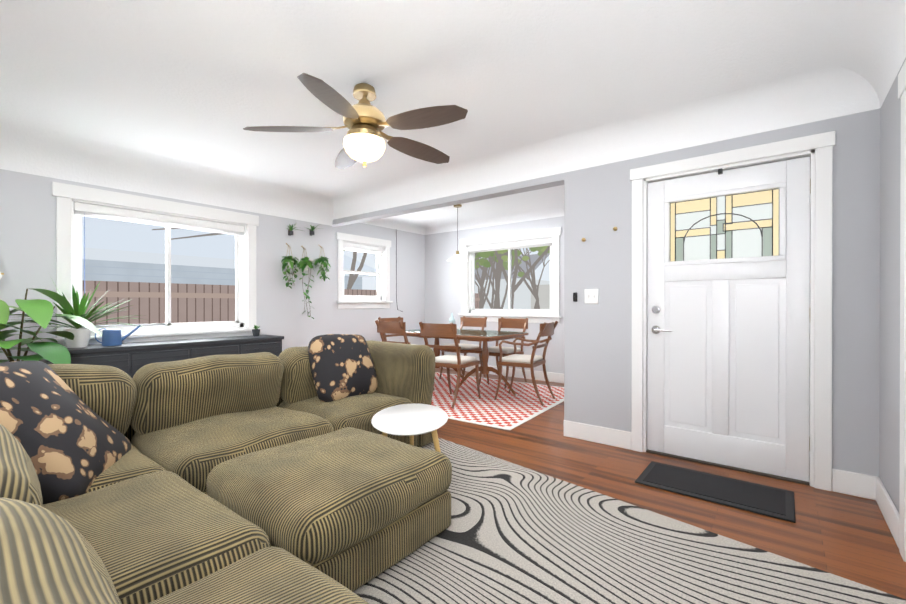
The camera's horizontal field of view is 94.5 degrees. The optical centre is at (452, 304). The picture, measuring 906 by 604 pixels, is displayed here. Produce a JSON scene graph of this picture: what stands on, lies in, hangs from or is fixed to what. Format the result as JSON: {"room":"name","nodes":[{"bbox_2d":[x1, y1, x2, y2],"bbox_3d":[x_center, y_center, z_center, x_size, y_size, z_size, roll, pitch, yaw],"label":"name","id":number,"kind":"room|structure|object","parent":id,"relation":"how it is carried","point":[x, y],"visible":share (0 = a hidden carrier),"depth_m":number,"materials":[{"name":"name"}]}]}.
{"room":"living room","nodes":[
{"label":"living room","id":0,"kind":"room"},
{"bbox_2d":[0,169,331,362],"bbox_3d":[-3.248,-0.115,3.870,0.494,2.450,4.695,0,0,38],"label":"wall","id":1,"kind":"structure","parent":0,"point":[28,231],"depth_m":4.32,"materials":[{"name":"grey paint"}]},
{"bbox_2d":[52,182,260,346],"bbox_3d":[-2.783,-0.311,4.124,0.200,1.390,1.720,0,0,38],"label":"window","id":2,"kind":"structure","parent":1,"relation":"in","point":[71,211],"depth_m":4.02,"materials":[{"name":"white wood"}]},
{"bbox_2d":[84,216,84,293],"bbox_3d":[-3.175,-0.454,3.611,0.003,0.750,0.003,0,0,-7],"label":"blind cord","id":3,"kind":"object","parent":2,"relation":"hanging from","point":[84,254],"visible":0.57,"depth_m":3.61,"materials":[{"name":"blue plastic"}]},
{"bbox_2d":[281,243,300,288],"bbox_3d":[-1.947,-0.465,4.999,0.210,0.553,0.257,0,0,38],"label":"hanging planter","id":4,"kind":"object","parent":1,"relation":"hanging from","point":[289,262],"visible":1,"depth_m":4.96,"materials":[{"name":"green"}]},
{"bbox_2d":[287,223,302,235],"bbox_3d":[-1.913,-0.928,5.037,0.154,0.180,0.284,0,0,38],"label":"air plant","id":5,"kind":"object","parent":1,"relation":"attached to","point":[290,231],"visible":1,"depth_m":5.03,"materials":[{"name":"green plant"}]},
{"bbox_2d":[297,246,314,318],"bbox_3d":[-1.801,-0.274,5.139,0.198,0.915,0.268,0,0,38],"label":"hanging planter","id":6,"kind":"object","parent":1,"relation":"hanging from","point":[305,263],"visible":1,"depth_m":5.12,"materials":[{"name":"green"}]},
{"bbox_2d":[304,224,320,235],"bbox_3d":[-1.719,-0.944,5.253,0.192,0.141,0.275,0,0,38],"label":"air plant","id":7,"kind":"object","parent":1,"relation":"attached to","point":[312,232],"visible":0.98,"depth_m":5.26,"materials":[{"name":"green plant"}]},
{"bbox_2d":[311,245,330,281],"bbox_3d":[-1.664,-0.533,5.326,0.219,0.478,0.240,0,0,38],"label":"hanging planter","id":8,"kind":"object","parent":1,"relation":"hanging from","point":[322,263],"visible":0.98,"depth_m":5.31,"materials":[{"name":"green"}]},
{"bbox_2d":[332,223,424,344],"bbox_3d":[-1.204,-0.123,6.747,0.140,2.450,2.355,0,0,38],"label":"wall","id":9,"kind":"structure","parent":0,"point":[410,303],"depth_m":6.93,"materials":[{"name":"grey paint"}]},
{"bbox_2d":[336,232,392,308],"bbox_3d":[-1.386,-0.492,6.467,0.200,1.100,1.070,0,0,38],"label":"window","id":10,"kind":"structure","parent":9,"relation":"in","point":[381,299],"depth_m":6.49,"materials":[{"name":"white wood"}]},
{"bbox_2d":[396,229,401,311],"bbox_3d":[-0.896,-0.562,7.014,0.008,1.374,0.155,0,0,38],"label":"cord","id":11,"kind":"object","parent":9,"relation":"attached to","point":[396,268],"visible":1,"depth_m":6.96,"materials":[{"name":"grey plastic"}]},
{"bbox_2d":[0,0,844,227],"bbox_3d":[-0.493,-1.398,3.104,5.764,0.120,7.190,0,0,38],"label":"ceiling","id":12,"kind":"structure","parent":0,"point":[202,82],"depth_m":2.37,"materials":[{"name":"white paint"}]},
{"bbox_2d":[0,118,333,225],"bbox_3d":[-2.936,-1.189,3.621,0.300,0.300,4.695,0,0,38],"label":"molding","id":13,"kind":"structure","parent":12,"relation":"attached to","point":[32,149],"depth_m":3.85,"materials":[{"name":"white paint"}]},
{"bbox_2d":[243,73,467,168],"bbox_3d":[-0.496,-1.089,2.574,1.324,0.495,1.317,0,0,38],"label":"ceiling fan","id":14,"kind":"object","parent":12,"relation":"hanging from","point":[365,122],"visible":1,"depth_m":2.47,"materials":[{"name":"brown wood"}]},
{"bbox_2d":[360,219,424,234],"bbox_3d":[-1.109,-1.298,6.670,0.100,0.100,2.075,0,0,38],"label":"cove","id":15,"kind":"object","parent":12,"relation":"attached to","point":[397,226],"visible":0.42,"depth_m":6.93,"materials":[{"name":"white paint"}]},
{"bbox_2d":[447,204,467,261],"bbox_3d":[0.063,-0.968,5.654,0.290,0.755,0.290,0,0,38],"label":"pendant lamp","id":16,"kind":"object","parent":12,"relation":"hanging from","point":[457,257],"visible":1,"depth_m":5.64,"materials":[{"name":"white glass"}]},
{"bbox_2d":[425,207,563,234],"bbox_3d":[1.014,-1.297,6.253,3.950,0.100,0.100,0,0,38],"label":"cove","id":17,"kind":"object","parent":12,"relation":"attached to","point":[542,214],"visible":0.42,"depth_m":6.51,"materials":[{"name":"white paint"}]},
{"bbox_2d":[332,66,879,219],"bbox_3d":[0.346,-1.230,3.882,5.130,0.220,0.220,0,0,38],"label":"molding","id":18,"kind":"structure","parent":12,"relation":"attached to","point":[820,94],"depth_m":3.07,"materials":[{"name":"white"}]},
{"bbox_2d":[832,0,905,107],"bbox_3d":[0.887,-1.220,0.605,0.220,0.220,4.695,0,0,38],"label":"ceiling","id":19,"kind":"structure","parent":12,"relation":"attached to","point":[870,48],"depth_m":2.02,"materials":[{"name":"white paint"}]},
{"bbox_2d":[425,216,563,373],"bbox_3d":[1.143,-0.122,6.307,4.090,2.450,0.140,0,0,38],"label":"wall","id":20,"kind":"structure","parent":0,"point":[442,288],"depth_m":7.00,"materials":[{"name":"grey paint"}]},
{"bbox_2d":[440,364,563,382],"bbox_3d":[1.040,1.035,6.293,3.950,0.135,0.016,0,0,38],"label":"baseboard","id":21,"kind":"structure","parent":20,"relation":"attached to","point":[539,375],"depth_m":6.21,"materials":[{"name":"white wood"}]},
{"bbox_2d":[458,227,561,323],"bbox_3d":[0.853,-0.413,6.496,1.790,1.360,0.200,0,0,38],"label":"dining room window","id":22,"kind":"structure","parent":20,"relation":"in","point":[539,238],"depth_m":6.46,"materials":[{"name":"white wood"}]},
{"bbox_2d":[332,109,879,476],"bbox_3d":[0.318,-0.116,4.136,5.764,2.450,0.140,0,0,38],"label":"wall","id":23,"kind":"structure","parent":0,"point":[598,336],"depth_m":3.22,"materials":[{"name":"grey paint"}]},
{"bbox_2d":[573,293,576,301],"bbox_3d":[1.016,-0.064,3.482,0.030,0.075,0.024,0,0,38],"label":"sensor","id":24,"kind":"object","parent":23,"relation":"attached to","point":[574,297],"visible":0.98,"depth_m":3.47,"materials":[{"name":"black plastic"}]},
{"bbox_2d":[584,289,597,303],"bbox_3d":[1.121,-0.069,3.403,0.115,0.120,0.017,0,0,38],"label":"switch plate","id":25,"kind":"object","parent":23,"relation":"attached to","point":[590,296],"visible":1,"depth_m":3.40,"materials":[{"name":"white paint"}]},
{"bbox_2d":[564,420,630,449],"bbox_3d":[1.155,1.044,3.381,0.549,0.135,0.016,0,0,38],"label":"baseboard","id":26,"kind":"structure","parent":23,"relation":"attached to","point":[597,434],"depth_m":3.36,"materials":[{"name":"white wood"}]},
{"bbox_2d":[647,157,810,481],"bbox_3d":[1.845,0.090,2.877,0.957,2.022,0.108,0,0,38],"label":"front door","id":27,"kind":"structure","parent":23,"relation":"in","point":[728,349],"depth_m":2.86,"materials":[{"name":"white wood"}]},
{"bbox_2d":[630,131,835,490],"bbox_3d":[1.857,0.040,2.906,1.163,2.145,0.166,0,0,38],"label":"door frame","id":28,"kind":"structure","parent":23,"relation":"attached to","point":[820,148],"depth_m":2.58,"materials":[{"name":"white wood"}]},
{"bbox_2d":[435,368,905,598],"bbox_3d":[-0.493,1.172,3.112,6.284,0.120,7.710,0,0,38],"label":"floor","id":29,"kind":"structure","parent":0,"point":[849,537],"depth_m":2.36,"materials":[{"name":"brown wood"}]},
{"bbox_2d":[0,289,100,363],"bbox_3d":[-2.900,0.503,2.776,0.676,1.224,0.876,0,0,38],"label":"plant","id":30,"kind":"object","parent":29,"relation":"on","point":[39,312],"visible":0.62,"depth_m":2.82,"materials":[{"name":"green plant"}]},
{"bbox_2d":[46,335,283,378],"bbox_3d":[-2.561,0.727,3.965,0.410,0.765,1.850,0,0,38],"label":"sideboard","id":31,"kind":"object","parent":29,"relation":"on","point":[131,359],"visible":0.1,"depth_m":3.73,"materials":[{"name":"grey wood"}]},
{"bbox_2d":[12,276,146,347],"bbox_3d":[-2.932,0.042,3.292,0.469,0.608,1.007,0,0,38],"label":"dracaena plant","id":32,"kind":"object","parent":31,"relation":"on","point":[81,337],"visible":0.88,"depth_m":3.35,"materials":[{"name":"green plant"}]},
{"bbox_2d":[95,325,140,345],"bbox_3d":[-2.870,0.262,3.596,0.136,0.166,0.320,0,0,38],"label":"watering can","id":33,"kind":"object","parent":31,"relation":"on","point":[112,337],"visible":0.98,"depth_m":3.52,"materials":[{"name":"blue metal"}]},
{"bbox_2d":[252,325,259,335],"bbox_3d":[-2.140,0.280,4.558,0.103,0.124,0.089,0,0,38],"label":"potted plant","id":34,"kind":"object","parent":31,"relation":"on","point":[256,331],"visible":1,"depth_m":4.53,"materials":[{"name":"green plant"}]},
{"bbox_2d":[431,372,563,429],"bbox_3d":[-0.006,1.103,5.333,2.700,0.006,2.100,0,0,35],"label":"dining rug","id":35,"kind":"object","parent":29,"relation":"on","point":[505,410],"visible":0.43,"depth_m":4.77,"materials":[{"name":"red fabric"}]},
{"bbox_2d":[378,316,415,344],"bbox_3d":[-0.735,0.639,6.186,0.621,0.911,0.484,0,0,38],"label":"dining chair","id":36,"kind":"object","parent":35,"relation":"on","point":[399,318],"visible":0.21,"depth_m":6.31,"materials":[{"name":"brown wood"}]},
{"bbox_2d":[375,320,434,390],"bbox_3d":[-0.595,0.642,5.245,0.484,0.911,0.621,0,0,38],"label":"dining chair","id":37,"kind":"object","parent":35,"relation":"on","point":[399,327],"visible":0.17,"depth_m":5.00,"materials":[{"name":"brown wood"}]},
{"bbox_2d":[419,322,480,408],"bbox_3d":[-0.023,0.643,4.769,0.484,0.911,0.621,0,0,34],"label":"dining chair","id":38,"kind":"object","parent":35,"relation":"on","point":[458,362],"visible":0.79,"depth_m":4.59,"materials":[{"name":"brown wood"}]},
{"bbox_2d":[439,316,486,378],"bbox_3d":[0.157,0.639,6.262,0.484,0.911,0.621,0,0,38],"label":"dining chair","id":39,"kind":"object","parent":35,"relation":"on","point":[472,322],"visible":0.52,"depth_m":6.30,"materials":[{"name":"brown wood"}]},
{"bbox_2d":[401,329,527,395],"bbox_3d":[0.092,0.724,5.534,1.684,0.744,0.900,0,0,38],"label":"dining table","id":40,"kind":"object","parent":35,"relation":"on","point":[485,337],"visible":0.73,"depth_m":5.25,"materials":[{"name":"brown wood"}]},
{"bbox_2d":[449,313,454,323],"bbox_3d":[-0.014,0.228,5.641,0.090,0.245,0.088,0,0,38],"label":"centerpiece","id":41,"kind":"object","parent":40,"relation":"on","point":[451,319],"visible":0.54,"depth_m":5.62,"materials":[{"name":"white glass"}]},
{"bbox_2d":[479,317,527,388],"bbox_3d":[0.706,0.640,5.829,0.484,0.911,0.621,0,0,38],"label":"dining chair","id":42,"kind":"object","parent":35,"relation":"on","point":[511,323],"visible":0.73,"depth_m":5.86,"materials":[{"name":"brown wood"}]},
{"bbox_2d":[494,321,557,405],"bbox_3d":[0.849,0.643,4.844,0.621,0.911,0.484,0,0,30],"label":"dining chair","id":43,"kind":"object","parent":35,"relation":"on","point":[531,361],"visible":1,"depth_m":4.73,"materials":[{"name":"brown wood"}]},
{"bbox_2d":[354,437,905,603],"bbox_3d":[-0.347,1.110,1.396,3.200,0.014,2.690,0,0,-44],"label":"living room rug","id":44,"kind":"object","parent":29,"relation":"on","point":[512,533],"visible":0.6,"depth_m":1.81,"materials":[{"name":"white fabric"}]},
{"bbox_2d":[0,334,434,603],"bbox_3d":[-0.668,0.665,1.999,2.738,0.872,2.797,0,0,38],"label":"sectional sofa","id":45,"kind":"object","parent":44,"relation":"on","point":[105,470],"visible":0.96,"depth_m":1.65,"materials":[{"name":"green fabric"}]},
{"bbox_2d":[206,427,451,591],"bbox_3d":[-0.566,0.893,1.991,0.884,0.414,0.882,0,0,38],"label":"ottoman","id":46,"kind":"object","parent":44,"relation":"on","point":[352,509],"visible":0.88,"depth_m":1.72,"materials":[{"name":"green fabric"}]},
{"bbox_2d":[371,403,447,451],"bbox_3d":[-0.271,0.901,2.662,0.576,0.384,0.619,0,0,38],"label":"coffee table","id":47,"kind":"object","parent":44,"relation":"on","point":[410,420],"visible":0.75,"depth_m":2.57,"materials":[{"name":"white paint"}]},
{"bbox_2d":[635,461,795,522],"bbox_3d":[1.573,1.107,2.545,0.780,0.015,0.430,0,0,38],"label":"rug","id":48,"kind":"object","parent":29,"relation":"on","point":[773,502],"visible":0.98,"depth_m":2.49,"materials":[{"name":"black rubber"}]},
{"bbox_2d":[879,58,905,511],"bbox_3d":[0.985,-0.105,0.442,0.140,2.450,4.835,0,0,38],"label":"wall","id":49,"kind":"structure","parent":0,"point":[889,394],"depth_m":2.15,"materials":[{"name":"grey paint"}]},
{"bbox_2d":[872,476,898,547],"bbox_3d":[2.231,1.048,2.151,0.016,0.135,0.615,0,0,38],"label":"baseboard","id":50,"kind":"structure","parent":49,"relation":"attached to","point":[886,505],"depth_m":2.14,"materials":[{"name":"white wood"}]},
{"bbox_2d":[898,60,905,561],"bbox_3d":[1.705,0.037,1.508,0.051,2.160,1.020,0,0,38],"label":"door frame","id":51,"kind":"structure","parent":49,"relation":"attached to","point":[902,484],"depth_m":1.84,"materials":[{"name":"white wood"}]},
{"label":"outside","id":52,"kind":"structure","parent":0,"visible":0},
{"bbox_3d":[-3.248,1.692,10.184,42.000,0.100,40.000,0,0,38],"label":"ground","id":53,"kind":"structure","parent":52,"visible":0},
{"bbox_2d":[82,216,376,289],"bbox_3d":[-10.446,-0.832,9.804,6.450,4.950,17.300,0,0,38],"label":"house","id":54,"kind":"structure","parent":53,"relation":"on","point":[120,251],"depth_m":10.13,"materials":[{"name":"white paint"}]},
{"bbox_2d":[83,280,479,324],"bbox_3d":[-5.288,0.642,6.696,0.065,2.020,20.000,0,0,38],"label":"fence","id":55,"kind":"object","parent":53,"relation":"on","point":[201,303],"depth_m":7.12,"materials":[{"name":"brown wood"}]},
{"bbox_2d":[152,227,549,308],"bbox_3d":[-0.084,-2.404,11.755,10.089,8.113,15.008,0,0,38],"label":"trees","id":56,"kind":"object","parent":53,"relation":"on","point":[499,258],"depth_m":12.17,"materials":[{"name":"green plant"}]},
{"bbox_2d":[475,253,549,308],"bbox_3d":[7.148,-0.613,20.126,18.000,4.450,7.500,0,0,38],"label":"houses","id":57,"kind":"structure","parent":53,"relation":"on","point":[524,297],"depth_m":21.92}
]}

